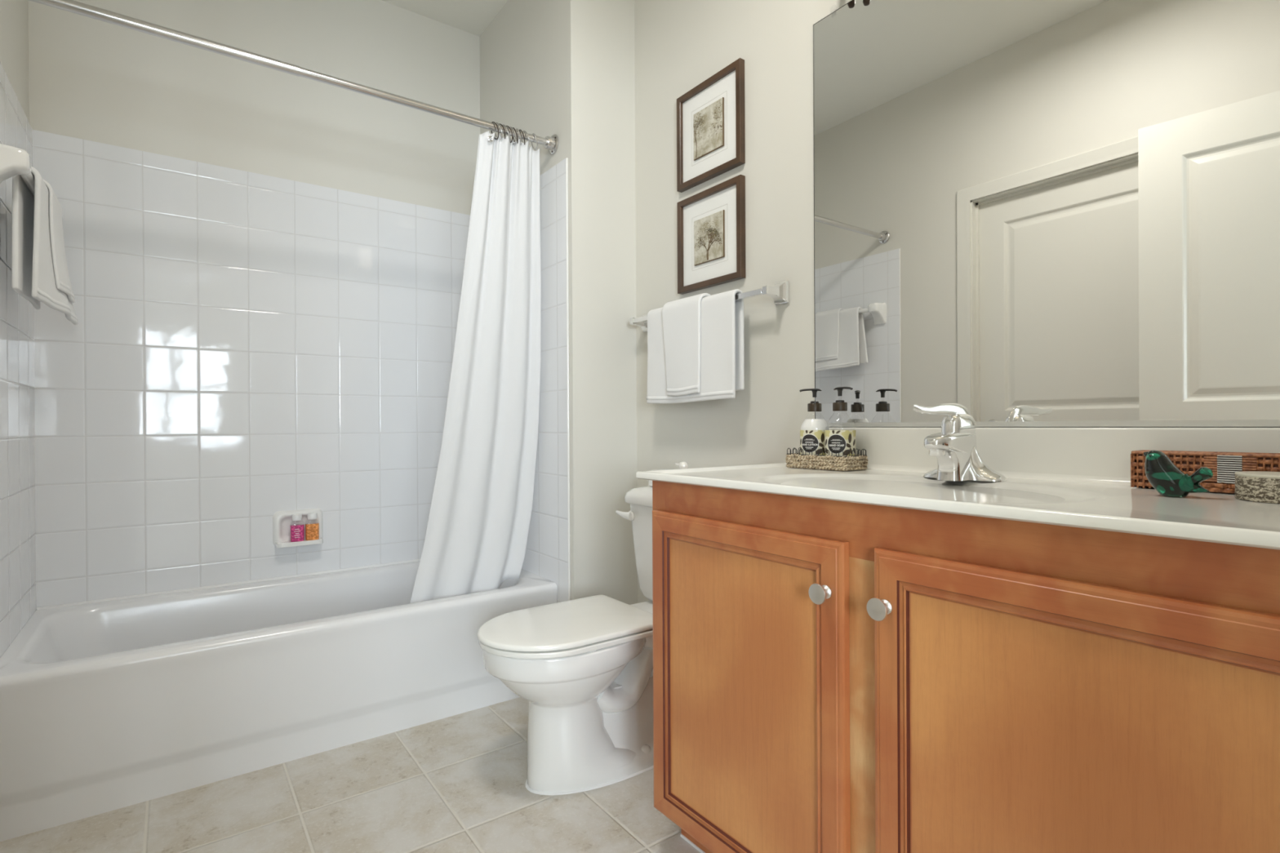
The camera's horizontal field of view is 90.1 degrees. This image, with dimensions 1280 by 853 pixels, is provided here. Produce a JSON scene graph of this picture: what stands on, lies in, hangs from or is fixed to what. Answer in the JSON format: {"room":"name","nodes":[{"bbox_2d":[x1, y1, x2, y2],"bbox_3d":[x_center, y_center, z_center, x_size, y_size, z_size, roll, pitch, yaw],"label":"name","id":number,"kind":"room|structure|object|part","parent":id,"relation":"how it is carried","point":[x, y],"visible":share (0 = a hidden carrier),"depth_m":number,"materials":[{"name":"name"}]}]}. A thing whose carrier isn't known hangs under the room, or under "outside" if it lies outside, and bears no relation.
{"room":"bathroom","nodes":[
{"label":"bathroom","id":0,"kind":"room"},
{"bbox_2d":[0,0,29,122],"bbox_3d":[-1.088,-0.399,0.775,0.120,2.705,2.974,0,0,-36],"label":"wall","id":1,"kind":"structure","parent":0,"point":[14,14],"depth_m":1.85,"materials":[{"name":"white paint"}]},
{"bbox_2d":[0,62,35,657],"bbox_3d":[-1.680,-0.140,1.697,0.008,1.588,0.788,0,0,-36],"label":"tiled wall","id":2,"kind":"structure","parent":1,"relation":"attached to","point":[17,420],"depth_m":1.75,"materials":[{"name":"white tile"}]},
{"bbox_2d":[0,143,62,222],"bbox_3d":[-1.641,-0.600,1.714,0.080,0.116,0.614,0,0,-36],"label":"towel bar","id":3,"kind":"object","parent":2,"relation":"attached to","point":[14,161],"visible":0.36,"depth_m":1.49,"materials":[{"name":"white ceramic"}]},
{"bbox_3d":[-1.482,-0.600,1.496,0.080,0.116,0.076,0,0,-36],"label":"post","id":4,"kind":"part","parent":3,"relation":"part of","materials":[{"name":"white ceramic"}]},
{"bbox_2d":[11,166,78,324],"bbox_3d":[-1.577,-0.471,1.697,0.098,0.352,0.342,0,0,-36],"label":"hand towel","id":5,"kind":"object","parent":3,"relation":"hanging from","point":[33,273],"visible":0.77,"depth_m":1.62,"materials":[{"name":"white fabric"}]},
{"bbox_2d":[42,178,75,302],"bbox_3d":[-1.621,-0.506,1.748,0.102,0.301,0.168,0,0,-36],"label":"washcloth","id":6,"kind":"object","parent":5,"relation":"on","point":[59,256],"visible":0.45,"depth_m":1.72,"materials":[{"name":"white fabric"}]},
{"bbox_2d":[28,0,559,154],"bbox_3d":[-0.912,-1.022,1.890,1.486,0.069,0.069,0,0,-36],"label":"shower curtain rod","id":7,"kind":"object","parent":1,"relation":"attached to","point":[551,144],"visible":1,"depth_m":1.78,"materials":[{"name":"silver metal"}]},
{"bbox_2d":[490,121,498,139],"bbox_3d":[-0.498,-1.015,2.192,0.021,0.054,0.046,0,0,-36],"label":"curtain ring","id":8,"kind":"object","parent":7,"relation":"hanging from","point":[491,122],"visible":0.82,"depth_m":2.18,"materials":[{"name":"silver metal"}]},
{"bbox_2d":[493,122,502,140],"bbox_3d":[-0.488,-1.015,2.199,0.022,0.054,0.046,0,0,-36],"label":"curtain ring","id":9,"kind":"object","parent":7,"relation":"hanging from","point":[495,122],"visible":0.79,"depth_m":2.19,"materials":[{"name":"silver metal"}]},
{"bbox_2d":[509,126,515,144],"bbox_3d":[-0.446,-1.015,2.230,0.021,0.054,0.046,0,0,-36],"label":"curtain ring","id":10,"kind":"object","parent":7,"relation":"hanging from","point":[509,126],"visible":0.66,"depth_m":2.21,"materials":[{"name":"silver metal"}]},
{"bbox_2d":[512,127,518,142],"bbox_3d":[-0.437,-1.015,2.236,0.021,0.054,0.047,0,0,-21],"label":"curtain ring","id":11,"kind":"object","parent":7,"relation":"hanging from","point":[513,127],"visible":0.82,"depth_m":2.22,"materials":[{"name":"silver metal"}]},
{"bbox_2d":[515,128,521,145],"bbox_3d":[-0.427,-1.016,2.244,0.023,0.054,0.046,0,0,-36],"label":"curtain ring","id":12,"kind":"object","parent":7,"relation":"hanging from","point":[516,128],"visible":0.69,"depth_m":2.23,"materials":[{"name":"silver metal"}]},
{"bbox_2d":[521,130,529,146],"bbox_3d":[-0.405,-1.016,2.260,0.021,0.054,0.046,0,0,-36],"label":"curtain ring","id":13,"kind":"object","parent":7,"relation":"hanging from","point":[522,131],"visible":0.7,"depth_m":2.25,"materials":[{"name":"silver metal"}]},
{"bbox_2d":[531,133,537,150],"bbox_3d":[-0.377,-1.016,2.281,0.016,0.054,0.046,0,0,-36],"label":"curtain ring","id":14,"kind":"object","parent":7,"relation":"hanging from","point":[533,133],"visible":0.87,"depth_m":2.27,"materials":[{"name":"silver metal"}]},
{"bbox_2d":[28,0,479,215],"bbox_3d":[-1.244,-0.428,2.572,1.973,2.855,0.112,0,0,-36],"label":"wall","id":15,"kind":"structure","parent":0,"point":[91,79],"depth_m":2.42,"materials":[{"name":"white paint"}]},
{"bbox_2d":[32,129,470,608],"bbox_3d":[-1.313,-0.185,2.447,1.470,1.506,0.008,0,0,-36],"label":"tiled wall","id":16,"kind":"structure","parent":15,"relation":"attached to","point":[244,348],"depth_m":2.31,"materials":[{"name":"white tile"}]},
{"bbox_2d":[272,508,323,547],"bbox_3d":[-1.289,0.386,2.422,0.172,0.134,0.060,0,0,-36],"label":"soap dish","id":17,"kind":"object","parent":16,"relation":"attached to","point":[282,520],"visible":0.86,"depth_m":2.42,"materials":[{"name":"white ceramic"}]},
{"bbox_2d":[289,513,304,542],"bbox_3d":[-1.292,0.381,2.409,0.047,0.100,0.034,0,0,-36],"label":"bottle","id":18,"kind":"object","parent":17,"relation":"on","point":[296,531],"visible":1,"depth_m":2.40,"materials":[{"name":"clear plastic"}]},
{"bbox_2d":[305,512,319,540],"bbox_3d":[-1.250,0.381,2.439,0.047,0.100,0.034,0,0,-36],"label":"bottle","id":19,"kind":"object","parent":17,"relation":"on","point":[312,530],"visible":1,"depth_m":2.42,"materials":[{"name":"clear plastic"}]},
{"bbox_2d":[0,697,700,852],"bbox_3d":[-0.353,0.973,1.367,1.973,0.050,3.066,0,0,-36],"label":"floor","id":20,"kind":"structure","parent":0,"point":[455,784],"depth_m":1.57,"materials":[{"name":"tile"}]},
{"bbox_2d":[0,559,557,841],"bbox_3d":[-1.097,0.757,2.161,1.470,0.385,0.706,0,0,-36],"label":"bathtub","id":21,"kind":"object","parent":20,"relation":"on","point":[108,704],"visible":0.79,"depth_m":1.81,"materials":[{"name":"white ceramic"}]},
{"bbox_2d":[477,485,653,795],"bbox_3d":[-0.086,0.569,1.831,0.779,0.753,0.382,0,0,-36],"label":"toilet","id":22,"kind":"object","parent":20,"relation":"on","point":[583,667],"visible":0.73,"depth_m":1.66,"materials":[{"name":"white ceramic"}]},
{"bbox_3d":[-0.206,0.530,1.731,0.469,0.017,0.341,0,0,-36],"label":"lid","id":23,"kind":"part","parent":22,"relation":"part of","materials":[{"name":"white plastic"}]},
{"bbox_3d":[-0.206,0.548,1.731,0.458,0.018,0.344,0,0,-36],"label":"seat","id":24,"kind":"part","parent":22,"relation":"part of","materials":[{"name":"white plastic"}]},
{"bbox_3d":[-0.182,0.753,1.749,0.500,0.386,0.352,0,0,-36],"label":"bowl","id":25,"kind":"part","parent":22,"relation":"part of","materials":[{"name":"white ceramic"}]},
{"bbox_3d":[-0.048,0.284,2.049,0.025,0.032,0.075,0,0,-36],"label":"flush handle","id":26,"kind":"part","parent":22,"relation":"part of","materials":[{"name":"white ceramic"}]},
{"bbox_3d":[0.138,0.217,1.983,0.233,0.053,0.362,0,0,-36],"label":"tank lid","id":27,"kind":"part","parent":22,"relation":"part of","materials":[{"name":"white ceramic"}]},
{"bbox_3d":[0.142,0.402,1.986,0.213,0.312,0.338,0,0,-36],"label":"tank","id":28,"kind":"part","parent":22,"relation":"part of","materials":[{"name":"white ceramic"}]},
{"bbox_2d":[648,468,666,486],"bbox_3d":[0.078,0.164,2.057,0.104,0.054,0.104,0,0,-36],"label":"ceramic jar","id":29,"kind":"object","parent":22,"relation":"on","point":[650,482],"visible":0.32,"depth_m":2.04,"materials":[{"name":"white ceramic"}]},
{"bbox_2d":[675,461,688,469],"bbox_3d":[0.134,0.149,1.973,0.040,0.083,0.046,0,0,-18],"label":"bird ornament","id":30,"kind":"object","parent":22,"relation":"on","point":[683,464],"visible":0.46,"depth_m":1.96,"materials":[{"name":"white ceramic"}]},
{"bbox_2d":[652,480,1279,852],"bbox_3d":[0.551,0.529,1.133,0.582,0.829,1.092,0,0,-36],"label":"vanity cabinet","id":31,"kind":"object","parent":20,"relation":"on","point":[829,676],"visible":1,"depth_m":0.87,"materials":[{"name":"brown wood"}]},
{"bbox_3d":[0.179,0.509,1.207,0.018,0.653,0.496,0,0,-36],"label":"door","id":32,"kind":"part","parent":31,"relation":"part of","materials":[{"name":"brown wood"}]},
{"bbox_3d":[0.288,0.265,1.018,0.026,0.033,0.033,0,0,-36],"label":"knob","id":33,"kind":"part","parent":31,"relation":"part of","materials":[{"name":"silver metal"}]},
{"bbox_3d":[0.351,0.265,0.932,0.026,0.033,0.033,0,0,-36],"label":"knob","id":34,"kind":"part","parent":31,"relation":"part of","materials":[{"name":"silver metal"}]},
{"bbox_2d":[635,427,1279,550],"bbox_3d":[0.556,0.110,1.135,0.568,0.212,1.137,0,0,-36],"label":"countertop","id":35,"kind":"structure","parent":31,"relation":"on","point":[1080,477],"depth_m":1.12,"materials":[{"name":"white stone"}]},
{"bbox_2d":[785,447,868,471],"bbox_3d":[0.460,0.079,1.585,0.098,0.050,0.188,0,0,-36],"label":"caddy","id":36,"kind":"object","parent":35,"relation":"on","point":[837,463],"visible":0.94,"depth_m":1.53,"materials":[{"name":"brown wicker"}]},
{"bbox_2d":[799,388,829,455],"bbox_3d":[0.440,0.003,1.612,0.073,0.197,0.073,0,0,-36],"label":"pump bottle","id":37,"kind":"object","parent":36,"relation":"in","point":[812,430],"visible":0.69,"depth_m":1.59,"materials":[{"name":"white plastic"}]},
{"bbox_3d":[0.460,0.103,1.585,0.082,0.003,0.172,0,0,-36],"label":"board","id":38,"kind":"part","parent":36,"relation":"part of","materials":[{"name":"beige wicker"}]},
{"bbox_2d":[824,386,856,457],"bbox_3d":[0.485,0.002,1.550,0.073,0.197,0.074,0,0,-36],"label":"pump bottle","id":39,"kind":"object","parent":36,"relation":"in","point":[837,440],"visible":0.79,"depth_m":1.52,"materials":[{"name":"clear plastic"}]},
{"bbox_2d":[912,403,1006,481],"bbox_3d":[0.591,0.030,1.270,0.210,0.151,0.152,0,0,-11],"label":"faucet","id":40,"kind":"object","parent":35,"relation":"on","point":[954,448],"visible":1,"depth_m":1.24,"materials":[{"name":"silver metal"}]},
{"bbox_3d":[0.590,-0.016,1.240,0.217,0.060,0.038,0,0,-36],"label":"lever handle","id":41,"kind":"part","parent":40,"relation":"part of","materials":[{"name":"silver metal"}]},
{"bbox_3d":[0.603,0.040,1.249,0.134,0.063,0.048,0,0,-36],"label":"spout","id":42,"kind":"part","parent":40,"relation":"part of","materials":[{"name":"silver metal"}]},
{"bbox_2d":[1143,449,1213,497],"bbox_3d":[0.798,0.070,0.951,0.046,0.068,0.081,0,0,-36],"label":"bird","id":43,"kind":"object","parent":35,"relation":"on","point":[1169,481],"visible":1,"depth_m":0.94},
{"bbox_2d":[1130,449,1279,493],"bbox_3d":[0.955,0.072,0.963,0.061,0.062,0.344,0,0,-36],"label":"rattan tray","id":44,"kind":"object","parent":35,"relation":"on","point":[1224,465],"visible":0.62,"depth_m":1.00,"materials":[{"name":"brown wicker"}]},
{"bbox_2d":[1234,471,1279,503],"bbox_3d":[0.905,0.085,0.896,0.106,0.038,0.106,0,0,-36],"label":"round box","id":45,"kind":"object","parent":35,"relation":"on","point":[1250,486],"visible":1,"depth_m":0.89,"materials":[{"name":"grey stone"}]},
{"bbox_3d":[0.905,0.068,0.896,0.104,0.004,0.104,0,0,-36],"label":"lid","id":46,"kind":"part","parent":45,"relation":"part of","materials":[{"name":"beige stone"}]},
{"bbox_3d":[0.504,0.509,0.762,0.018,0.653,0.498,0,0,-36],"label":"door","id":47,"kind":"part","parent":31,"relation":"part of","materials":[{"name":"brown wood"}]},
{"bbox_2d":[382,0,507,36],"bbox_3d":[-0.368,-1.807,1.359,1.973,0.100,3.066,0,0,-36],"label":"ceiling","id":48,"kind":"structure","parent":0,"point":[472,16],"depth_m":2.70,"materials":[{"name":"white paint"}]},
{"bbox_2d":[409,130,541,604],"bbox_3d":[-0.557,-0.173,2.214,0.475,1.670,0.151,0,0,-36],"label":"shower curtain","id":49,"kind":"object","parent":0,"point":[477,530],"visible":0.94,"depth_m":2.23,"materials":[{"name":"white fabric"}]},
{"bbox_2d":[479,0,637,604],"bbox_3d":[-0.325,-0.408,2.670,0.374,2.705,0.814,0,0,-36],"label":"wall partition","id":50,"kind":"structure","parent":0,"point":[565,68],"depth_m":2.32,"materials":[{"name":"white paint"}]},
{"bbox_2d":[521,158,568,603],"bbox_3d":[-0.485,0.002,2.569,0.008,1.888,0.788,0,0,-36],"label":"tiled wall","id":51,"kind":"structure","parent":50,"relation":"attached to","point":[546,555],"depth_m":2.33,"materials":[{"name":"white tile"}]},
{"bbox_2d":[565,157,570,600],"bbox_3d":[-0.252,-0.009,2.250,0.008,1.868,0.008,0,0,-36],"label":"trim","id":52,"kind":"structure","parent":51,"relation":"attached to","point":[566,158],"depth_m":2.25,"materials":[{"name":"white ceramic"}]},
{"bbox_2d":[634,0,1279,603],"bbox_3d":[0.663,-0.435,1.550,0.100,2.855,2.160,0,0,-36],"label":"wall","id":53,"kind":"structure","parent":0,"point":[679,45],"depth_m":1.92,"materials":[{"name":"white paint"}]},
{"bbox_2d":[630,280,789,332],"bbox_3d":[0.187,-0.378,2.053,0.075,0.062,0.688,0,0,-36],"label":"towel bar","id":54,"kind":"object","parent":53,"relation":"attached to","point":[780,292],"visible":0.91,"depth_m":1.80,"materials":[{"name":"silver metal"}]},
{"bbox_3d":[-0.001,-0.378,2.310,0.075,0.062,0.050,0,0,-36],"label":"post","id":55,"kind":"part","parent":54,"relation":"part of","materials":[{"name":"silver metal"}]},
{"bbox_2d":[646,288,744,403],"bbox_3d":[0.164,-0.239,2.037,0.055,0.326,0.419,0,0,-36],"label":"hand towel","id":56,"kind":"object","parent":54,"relation":"hanging from","point":[722,317],"visible":0.71,"depth_m":1.92,"materials":[{"name":"white fabric"}]},
{"bbox_2d":[662,293,711,395],"bbox_3d":[0.152,-0.256,2.053,0.077,0.316,0.185,0,0,-36],"label":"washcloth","id":57,"kind":"object","parent":56,"relation":"on","point":[681,317],"visible":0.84,"depth_m":2.02,"materials":[{"name":"white fabric"}]},
{"bbox_3d":[0.375,-0.379,1.795,0.075,0.062,0.050,0,0,-36],"label":"post","id":58,"kind":"part","parent":54,"relation":"part of","materials":[{"name":"silver metal"}]},
{"bbox_2d":[676,57,745,192],"bbox_3d":[0.220,-0.951,2.047,0.021,0.312,0.299,0,0,-36],"label":"framed print","id":59,"kind":"object","parent":53,"relation":"attached to","point":[711,118],"visible":1,"depth_m":2.03,"materials":[{"name":"white paper"}]},
{"bbox_2d":[676,174,745,294],"bbox_3d":[0.222,-0.603,2.048,0.021,0.308,0.299,0,0,-36],"label":"framed print","id":60,"kind":"object","parent":53,"relation":"attached to","point":[711,222],"visible":1,"depth_m":2.03,"materials":[{"name":"white paper"}]},
{"bbox_2d":[813,0,1279,426],"bbox_3d":[0.799,-0.548,1.261,0.012,1.097,1.134,0,0,-36],"label":"wall mirror","id":61,"kind":"object","parent":53,"relation":"attached to","point":[1028,213],"visible":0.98,"depth_m":1.26,"materials":[{"name":"silver glass"}]},
{"bbox_2d":[829,427,1279,478],"bbox_3d":[0.780,0.054,1.292,0.020,0.103,1.127,0,0,-36],"label":"backsplash","id":62,"kind":"structure","parent":53,"relation":"attached to","point":[1085,451],"depth_m":1.22,"materials":[{"name":"white stone"}]}
]}

